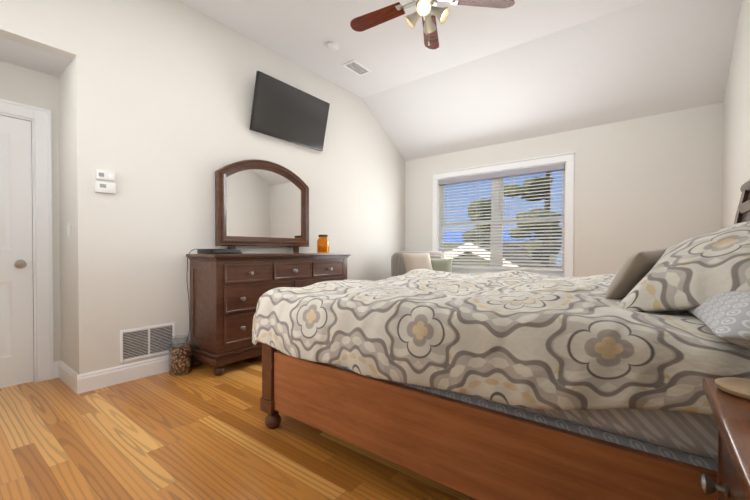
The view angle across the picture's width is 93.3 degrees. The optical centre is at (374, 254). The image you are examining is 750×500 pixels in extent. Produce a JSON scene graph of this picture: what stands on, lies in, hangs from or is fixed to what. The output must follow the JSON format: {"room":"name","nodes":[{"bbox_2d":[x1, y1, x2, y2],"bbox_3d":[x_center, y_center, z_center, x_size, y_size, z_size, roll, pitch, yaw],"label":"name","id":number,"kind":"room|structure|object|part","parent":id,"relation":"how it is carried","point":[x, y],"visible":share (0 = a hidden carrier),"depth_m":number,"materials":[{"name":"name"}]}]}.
{"room":"bedroom","nodes":[
{"label":"bedroom","id":0,"kind":"room"},
{"bbox_2d":[0,37,71,76],"bbox_3d":[-2.832,-1.492,2.297,0.540,0.120,1.473,0,1,38],"label":"ceiling","id":1,"kind":"structure","parent":0,"point":[22,55],"depth_m":2.59,"materials":[{"name":"paint"}]},
{"bbox_2d":[0,61,74,370],"bbox_3d":[-2.832,-0.212,2.310,0.540,2.440,1.473,0,1,38],"label":"wall","id":2,"kind":"structure","parent":0,"point":[26,86],"depth_m":2.79,"materials":[{"name":"paint"}]},
{"bbox_2d":[0,115,33,387],"bbox_3d":[-2.912,-0.018,2.449,0.106,2.032,0.792,0,1,38],"label":"door","id":3,"kind":"structure","parent":2,"relation":"in","point":[16,317],"depth_m":2.70,"materials":[{"name":"white wood"}]},
{"bbox_2d":[0,99,53,381],"bbox_3d":[-2.951,-0.070,2.479,0.146,2.152,1.016,0,1,38],"label":"door frame","id":4,"kind":"structure","parent":2,"relation":"attached to","point":[41,149],"depth_m":2.79,"materials":[{"name":"white wood"}]},
{"bbox_2d":[54,360,76,391],"bbox_3d":[-2.382,0.936,2.733,0.510,0.135,0.033,0,1,38],"label":"baseboard","id":5,"kind":"structure","parent":2,"relation":"attached to","point":[62,371],"depth_m":2.77,"materials":[{"name":"white wood"}]},
{"bbox_2d":[67,222,69,237],"bbox_3d":[-2.336,-0.186,2.699,0.072,0.116,0.010,0,1,38],"label":"light switch","id":6,"kind":"object","parent":2,"relation":"attached to","point":[68,230],"visible":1,"depth_m":2.69,"materials":[{"name":"white plastic"}]},
{"bbox_2d":[0,0,404,373],"bbox_3d":[-1.278,-0.615,3.777,0.120,3.216,5.700,0,1,38],"label":"wall","id":7,"kind":"structure","parent":0,"point":[162,95],"depth_m":3.03,"materials":[{"name":"paint"}]},
{"bbox_2d":[95,170,115,193],"bbox_3d":[-2.032,-0.547,2.673,0.035,0.167,0.124,0,1,38],"label":"thermostat","id":8,"kind":"object","parent":7,"relation":"attached to","point":[105,187],"visible":0.98,"depth_m":2.66,"materials":[{"name":"white plastic"}]},
{"bbox_2d":[74,355,193,393],"bbox_3d":[-0.816,0.921,4.280,0.016,0.135,4.363,0,1,38],"label":"baseboard","id":9,"kind":"structure","parent":7,"relation":"attached to","point":[74,381],"depth_m":2.75,"materials":[{"name":"white wood"}]},
{"bbox_2d":[119,322,174,362],"bbox_3d":[-1.865,0.719,2.922,0.011,0.255,0.410,0,1,38],"label":"air vent","id":10,"kind":"object","parent":7,"relation":"in","point":[148,341],"visible":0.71,"depth_m":2.90,"materials":[{"name":"white metal"}]},
{"bbox_2d":[249,71,329,150],"bbox_3d":[-0.925,-1.558,3.974,0.182,0.566,1.000,0,1,38],"label":"wall-mounted tv","id":11,"kind":"object","parent":7,"relation":"attached to","point":[285,111],"visible":1,"depth_m":3.89,"materials":[{"name":"black plastic"}]},
{"bbox_2d":[0,355,476,499],"bbox_3d":[0.082,1.054,2.743,4.637,0.100,5.940,0,1,38],"label":"floor","id":12,"kind":"structure","parent":0,"point":[202,432],"depth_m":1.84,"materials":[{"name":"brown wood"}]},
{"bbox_2d":[168,335,192,375],"bbox_3d":[-1.644,0.847,3.000,0.184,0.306,0.184,0,1,38],"label":"jar","id":13,"kind":"object","parent":12,"relation":"on","point":[180,360],"visible":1,"depth_m":2.94,"materials":[{"name":"clear glass"}]},
{"bbox_2d":[186,253,350,375],"bbox_3d":[-0.971,0.492,3.639,0.509,1.005,1.650,0,1,38],"label":"dresser","id":14,"kind":"object","parent":12,"relation":"on","point":[227,291],"visible":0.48,"depth_m":3.08,"materials":[{"name":"brown wood"}]},
{"bbox_2d":[197,249,241,253],"bbox_3d":[-1.354,-0.028,3.095,0.201,0.042,0.300,0,1,32],"label":"box","id":15,"kind":"object","parent":14,"relation":"on","point":[219,251],"visible":1,"depth_m":3.00,"materials":[{"name":"black plastic"}]},
{"bbox_2d":[186,249,194,340],"bbox_3d":[-1.579,0.364,3.126,0.192,0.832,0.117,0,1,38],"label":"cord","id":16,"kind":"object","parent":15,"relation":"attached to","point":[188,293],"visible":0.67,"depth_m":3.11,"materials":[{"name":"black plastic"}]},
{"bbox_2d":[215,159,308,252],"bbox_3d":[-1.138,-0.500,3.758,0.060,0.973,1.120,0,1,38],"label":"dresser mirror","id":17,"kind":"object","parent":14,"relation":"on","point":[261,203],"visible":1,"depth_m":3.69,"materials":[{"name":"brown wood"}]},
{"bbox_2d":[317,235,328,252],"bbox_3d":[-0.602,-0.123,4.118,0.144,0.212,0.144,0,1,38],"label":"jar","id":18,"kind":"object","parent":14,"relation":"on","point":[323,248],"visible":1,"depth_m":4.07,"materials":[{"name":"orange glass"}]},
{"bbox_2d":[391,251,452,276],"bbox_3d":[0.691,0.465,4.890,0.979,1.019,1.020,0,1,-7],"label":"armchair","id":19,"kind":"object","parent":12,"relation":"on","point":[403,262],"visible":0.33,"depth_m":4.82,"materials":[{"name":"grey fabric"}]},
{"bbox_2d":[252,180,749,499],"bbox_3d":[0.871,0.265,2.178,2.438,1.488,2.277,0,1,38],"label":"bed","id":20,"kind":"object","parent":12,"relation":"on","point":[514,385],"visible":1,"depth_m":1.24,"materials":[{"name":"beige fabric"}]},
{"bbox_2d":[252,269,749,415],"bbox_3d":[0.754,0.338,2.305,2.103,0.418,2.224,0,1,38],"label":"comforter","id":21,"kind":"object","parent":20,"relation":"on","point":[513,342],"depth_m":1.26,"materials":[{"name":"beige fabric"}]},
{"bbox_2d":[699,377,749,499],"bbox_3d":[0.782,0.664,0.482,0.484,0.725,0.645,0,1,38],"label":"nightstand","id":22,"kind":"object","parent":12,"relation":"on","point":[731,413],"visible":1,"depth_m":0.68,"materials":[{"name":"brown wood"}]},
{"bbox_2d":[715,377,749,399],"bbox_3d":[0.818,0.290,0.757,0.132,0.013,0.132,0,1,38],"label":"coaster","id":23,"kind":"object","parent":22,"relation":"on","point":[738,387],"visible":0.96,"depth_m":0.77,"materials":[{"name":"wood"}]},
{"bbox_2d":[178,0,647,97],"bbox_3d":[-0.091,-2.265,2.045,4.097,0.120,4.677,0,1,38],"label":"ceiling","id":24,"kind":"structure","parent":0,"point":[392,53],"depth_m":3.53,"materials":[{"name":"paint"}]},
{"bbox_2d":[327,42,338,50],"bbox_3d":[-0.444,-2.202,3.761,0.134,0.039,0.134,0,1,38],"label":"smoke detector","id":25,"kind":"object","parent":24,"relation":"attached to","point":[332,46],"visible":1,"depth_m":3.73,"materials":[{"name":"white plastic"}]},
{"bbox_2d":[343,60,371,75],"bbox_3d":[-0.212,-2.220,4.225,0.190,0.012,0.330,0,1,38],"label":"ceiling vent","id":26,"kind":"object","parent":24,"relation":"in","point":[357,68],"visible":0.98,"depth_m":4.21,"materials":[{"name":"white metal"}]},
{"bbox_2d":[350,0,514,48],"bbox_3d":[0.340,-1.866,2.612,1.259,0.687,1.271,0,1,38],"label":"ceiling fan","id":27,"kind":"object","parent":24,"relation":"hanging from","point":[425,9],"visible":1,"depth_m":2.69,"materials":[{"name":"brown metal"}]},
{"bbox_2d":[362,0,741,160],"bbox_3d":[1.746,-1.911,4.426,4.097,0.845,1.333,0,1,38],"label":"ceiling","id":28,"kind":"structure","parent":0,"point":[648,58],"depth_m":3.90,"materials":[{"name":"paint"}]},
{"bbox_2d":[405,103,722,276],"bbox_3d":[2.074,-0.293,4.867,4.097,2.550,0.120,0,1,38],"label":"wall","id":29,"kind":"structure","parent":0,"point":[651,183],"depth_m":4.13,"materials":[{"name":"paint"}]},
{"bbox_2d":[432,152,574,277],"bbox_3d":[1.738,-0.448,5.094,2.031,1.686,0.170,0,1,38],"label":"window","id":30,"kind":"structure","parent":29,"relation":"in","point":[567,159],"depth_m":5.01,"materials":[{"name":"white wood"}]},
{"bbox_2d":[438,163,564,270],"bbox_3d":[1.718,-0.478,5.068,1.775,1.378,0.074,0,1,38],"label":"window blinds","id":31,"kind":"object","parent":30,"relation":"attached to","point":[523,171],"visible":0.92,"depth_m":4.97,"materials":[{"name":"grey plastic"}]},
{"bbox_3d":[1.767,-0.453,5.132,1.783,1.433,0.071,0,1,38],"label":"window sash","id":32,"kind":"part","parent":30,"relation":"part of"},
{"bbox_2d":[722,0,749,228],"bbox_3d":[1.869,-0.590,1.345,0.120,3.216,5.700,0,1,38],"label":"wall","id":33,"kind":"structure","parent":0,"point":[736,145],"depth_m":3.03,"materials":[{"name":"paint"}]},
{"label":"outside","id":34,"kind":"structure","parent":0,"visible":0},
{"bbox_2d":[444,172,561,267],"bbox_3d":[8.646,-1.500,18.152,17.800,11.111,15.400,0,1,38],"label":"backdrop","id":35,"kind":"structure","parent":34,"point":[534,186],"depth_m":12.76,"materials":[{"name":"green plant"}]}
]}

